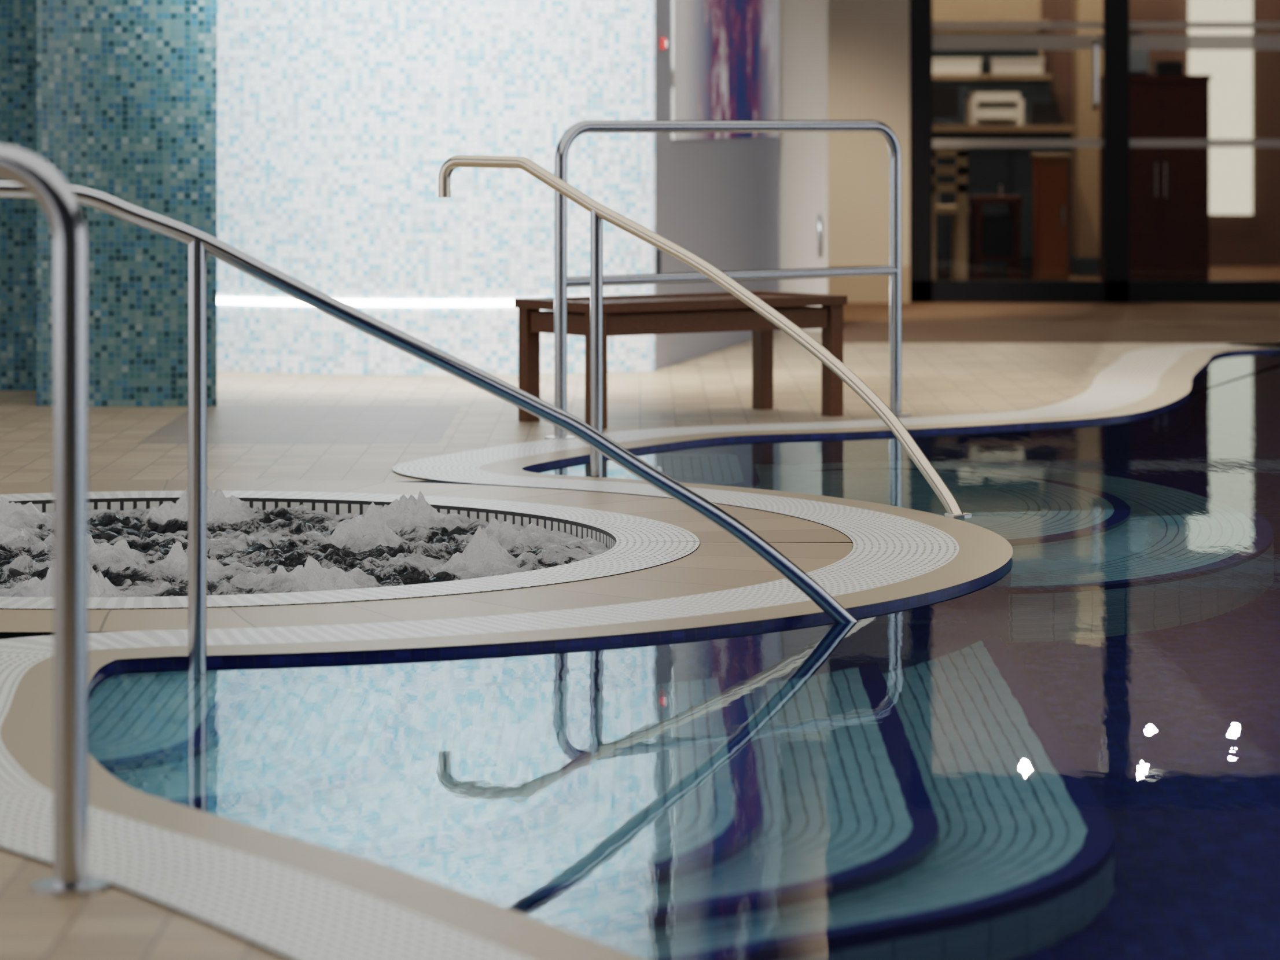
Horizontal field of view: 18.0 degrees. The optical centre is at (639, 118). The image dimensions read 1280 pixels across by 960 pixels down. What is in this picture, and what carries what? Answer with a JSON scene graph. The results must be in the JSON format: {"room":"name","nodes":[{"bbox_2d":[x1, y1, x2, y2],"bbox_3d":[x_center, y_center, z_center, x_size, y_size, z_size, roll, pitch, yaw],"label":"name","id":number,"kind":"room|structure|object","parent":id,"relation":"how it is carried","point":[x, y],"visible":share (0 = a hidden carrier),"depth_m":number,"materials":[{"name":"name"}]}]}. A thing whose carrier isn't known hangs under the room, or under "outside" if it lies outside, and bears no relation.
{"room":"indoor swimming pool","nodes":[
{"label":"indoor swimming pool","id":0,"kind":"room"},
{"bbox_2d":[0,0,35,390],"bbox_3d":[-5.500,-1.100,14.900,7.000,4.200,0.001,0,0,0],"label":"wall","id":1,"kind":"structure","parent":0,"point":[17,17],"depth_m":14.90,"materials":[{"name":"teal tile"}]},
{"bbox_2d":[35,0,216,406],"bbox_3d":[-1.788,-1.100,15.325,0.630,4.200,2.550,0,0,0],"label":"column","id":2,"kind":"structure","parent":0,"point":[126,90],"depth_m":14.06,"materials":[{"name":"teal tile"}]},
{"bbox_2d":[216,0,655,374],"bbox_3d":[-1.300,-1.100,16.226,2.656,4.200,0.671,0,0,21],"label":"mosaic","id":3,"kind":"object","parent":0,"point":[338,121],"visible":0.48,"depth_m":15.85},
{"bbox_2d":[216,297,513,306],"bbox_3d":[-0.970,0.720,15.952,1.647,0.024,0.316,0,0,0],"label":"led strip","id":4,"kind":"object","parent":3,"relation":"attached to","point":[220,300],"depth_m":15.81,"materials":[{"name":"white plastic"}]},
{"bbox_2d":[0,346,1277,959],"bbox_3d":[3.811,0.997,11.628,9.797,0.003,19.852,0,0,30],"label":"pool edge","id":5,"kind":"structure","parent":0,"point":[720,562],"depth_m":8.21,"materials":[{"name":"beige tile"}]},
{"bbox_2d":[0,266,1279,959],"bbox_3d":[2.000,1.000,15.000,22.000,0.001,38.000,0,0,0],"label":"deck","id":6,"kind":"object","parent":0,"point":[957,358],"visible":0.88,"depth_m":14.04,"materials":[{"name":"tile"}]},
{"bbox_2d":[0,144,109,896],"bbox_3d":[-1.327,0.516,5.413,1.318,0.967,0.100,0,0,15],"label":"handrail","id":7,"kind":"object","parent":6,"relation":"on","point":[63,210],"visible":1,"depth_m":5.24,"materials":[{"name":"silver metal"}]},
{"bbox_2d":[0,485,611,597],"bbox_3d":[-1.165,0.995,9.530,2.222,0.142,2.222,0,0,0],"label":"water","id":8,"kind":"object","parent":6,"relation":"in","point":[136,552],"visible":0.8,"depth_m":9.57,"materials":[{"name":"liquid"}]},
{"bbox_2d":[513,291,847,428],"bbox_3d":[0.141,0.797,13.509,1.040,0.405,0.460,0,0,-35],"label":"bench","id":9,"kind":"object","parent":6,"relation":"on","point":[710,312],"visible":0.83,"depth_m":13.38,"materials":[{"name":"brown wood"}]},
{"bbox_2d":[544,120,910,439],"bbox_3d":[0.306,0.502,13.127,1.580,0.995,0.100,0,0,-42],"label":"guard rail","id":10,"kind":"object","parent":6,"relation":"on","point":[562,282],"visible":0.98,"depth_m":13.11,"materials":[{"name":"silver metal"}]},
{"bbox_2d":[932,148,969,280],"bbox_3d":[1.740,0.585,23.200,0.260,0.830,0.420,0,0,0],"label":"chair","id":11,"kind":"object","parent":6,"relation":"on","point":[959,212],"visible":0.51,"depth_m":23.00,"materials":[{"name":"brown wood"}]},
{"bbox_2d":[932,20,1052,124],"bbox_3d":[2.100,0.170,27.250,1.300,1.660,0.400,0,0,0],"label":"shelving","id":12,"kind":"object","parent":6,"relation":"on","point":[1026,76],"visible":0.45,"depth_m":27.10,"materials":[{"name":"brown wood"}]},
{"bbox_2d":[968,195,1022,280],"bbox_3d":[2.060,0.725,23.500,0.280,0.550,0.400,0,0,0],"label":"side table","id":13,"kind":"object","parent":6,"relation":"on","point":[993,237],"visible":0.8,"depth_m":23.36,"materials":[{"name":"brown wood"}]},
{"bbox_2d":[932,86,1079,280],"bbox_3d":[2.045,0.400,24.925,1.230,1.200,0.850,0,0,0],"label":"reception desk","id":14,"kind":"object","parent":6,"relation":"on","point":[992,171],"visible":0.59,"depth_m":24.60,"materials":[{"name":"brown wood"}]},
{"bbox_2d":[1031,153,1071,280],"bbox_3d":[2.350,0.600,23.152,0.200,0.800,0.315,0,0,0],"label":"cabinet","id":15,"kind":"object","parent":6,"relation":"on","point":[1051,171],"visible":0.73,"depth_m":23.00,"materials":[{"name":"brown wood"}]},
{"bbox_2d":[1069,0,1102,276],"bbox_3d":[2.925,-0.150,25.775,0.350,2.300,0.350,0,0,0],"label":"pillar","id":16,"kind":"structure","parent":6,"relation":"on","point":[1085,257],"depth_m":25.62,"materials":[{"name":"beige paint"}]},
{"bbox_2d":[1098,31,1211,280],"bbox_3d":[2.980,0.250,23.489,0.580,1.500,0.641,0,0,0],"label":"cabinet","id":17,"kind":"object","parent":6,"relation":"on","point":[1169,187],"visible":0.77,"depth_m":23.18,"materials":[{"name":"brown wood"}]},
{"bbox_2d":[0,348,1279,689],"bbox_3d":[5.000,1.623,7.500,16.000,1.255,23.000,0,0,0],"label":"trim","id":18,"kind":"structure","parent":0,"point":[581,530],"depth_m":9.99,"materials":[{"name":"blue tile"}]},
{"bbox_2d":[0,179,858,669],"bbox_3d":[-0.612,0.805,7.690,2.931,1.391,0.407,0,0,-22],"label":"handrail","id":19,"kind":"object","parent":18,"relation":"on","point":[199,243],"visible":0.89,"depth_m":7.46,"materials":[{"name":"silver metal"}]},
{"bbox_2d":[0,342,1279,959],"bbox_3d":[5.265,0.995,9.208,15.470,0.001,17.579,0,0,0],"label":"pool edge grating","id":20,"kind":"object","parent":18,"relation":"attached to","point":[297,915],"visible":0.96,"depth_m":8.10,"materials":[{"name":"white plastic"}]},
{"bbox_2d":[87,351,1279,959],"bbox_3d":[5.973,1.012,6.894,14.055,0.001,21.788,0,0,0],"label":"water","id":21,"kind":"object","parent":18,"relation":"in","point":[1071,751],"visible":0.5,"depth_m":6.62,"materials":[{"name":"blue liquid"}]},
{"bbox_2d":[438,155,972,520],"bbox_3d":[0.204,0.752,10.911,0.267,1.297,1.982,0,0,-44],"label":"handrail","id":22,"kind":"object","parent":18,"relation":"attached to","point":[598,212],"visible":0.96,"depth_m":11.22,"materials":[{"name":"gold metal"}]},
{"bbox_2d":[649,0,910,370],"bbox_3d":[6.506,-1.100,19.118,12.988,4.200,6.163,0,0,0],"label":"wall","id":23,"kind":"structure","parent":0,"point":[755,203],"depth_m":19.09,"materials":[{"name":"white paint"}]},
{"bbox_2d":[932,0,1279,266],"bbox_3d":[4.950,-1.100,24.900,8.100,4.200,5.400,0,0,0],"label":"wall","id":24,"kind":"structure","parent":0,"point":[1254,239],"depth_m":27.50,"materials":[{"name":"beige paint"}]},
{"bbox_2d":[909,0,1279,302],"bbox_3d":[2.592,-0.360,22.032,2.255,2.720,0.156,0,0,0],"label":"window frame","id":25,"kind":"structure","parent":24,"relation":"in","point":[1115,42],"depth_m":22.04,"materials":[{"name":"black metal"}]},
{"bbox_2d":[1188,0,1252,214],"bbox_3d":[3.935,-0.125,27.460,0.430,1.550,0.040,0,0,0],"label":"window","id":26,"kind":"structure","parent":24,"relation":"in","point":[1231,71],"depth_m":27.44,"materials":[{"name":"white glass"}]},
{"bbox_3d":[2.000,-1.100,15.000,22.400,4.200,38.400,0,0,0],"label":"wall","id":27,"kind":"structure","parent":0,"visible":0},
{"bbox_2d":[656,249,661,273],"bbox_3d":[0.075,0.576,16.093,0.016,0.112,0.020,0,0,11],"label":"switch","id":28,"kind":"object","parent":27,"relation":"attached to","point":[658,252],"visible":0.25,"depth_m":16.08,"materials":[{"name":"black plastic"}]},
{"bbox_2d":[660,37,668,49],"bbox_3d":[0.100,-0.300,16.201,0.028,0.045,0.050,0,0,11],"label":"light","id":29,"kind":"object","parent":27,"relation":"attached to","point":[664,44],"visible":1,"depth_m":16.18,"materials":[{"name":"red plastic"}]},
{"bbox_2d":[671,0,779,139],"bbox_3d":[0.391,-0.833,17.718,0.012,1.835,2.650,0,0,11],"label":"picture","id":30,"kind":"object","parent":27,"relation":"attached to","point":[725,54],"visible":1,"depth_m":17.57,"materials":[{"name":"paper"}]},
{"bbox_2d":[817,215,821,255],"bbox_3d":[0.845,0.550,19.059,0.016,0.191,0.033,0,0,0],"label":"handle","id":31,"kind":"object","parent":27,"relation":"attached to","point":[819,216],"visible":1,"depth_m":19.04,"materials":[{"name":"silver metal"}]}
]}

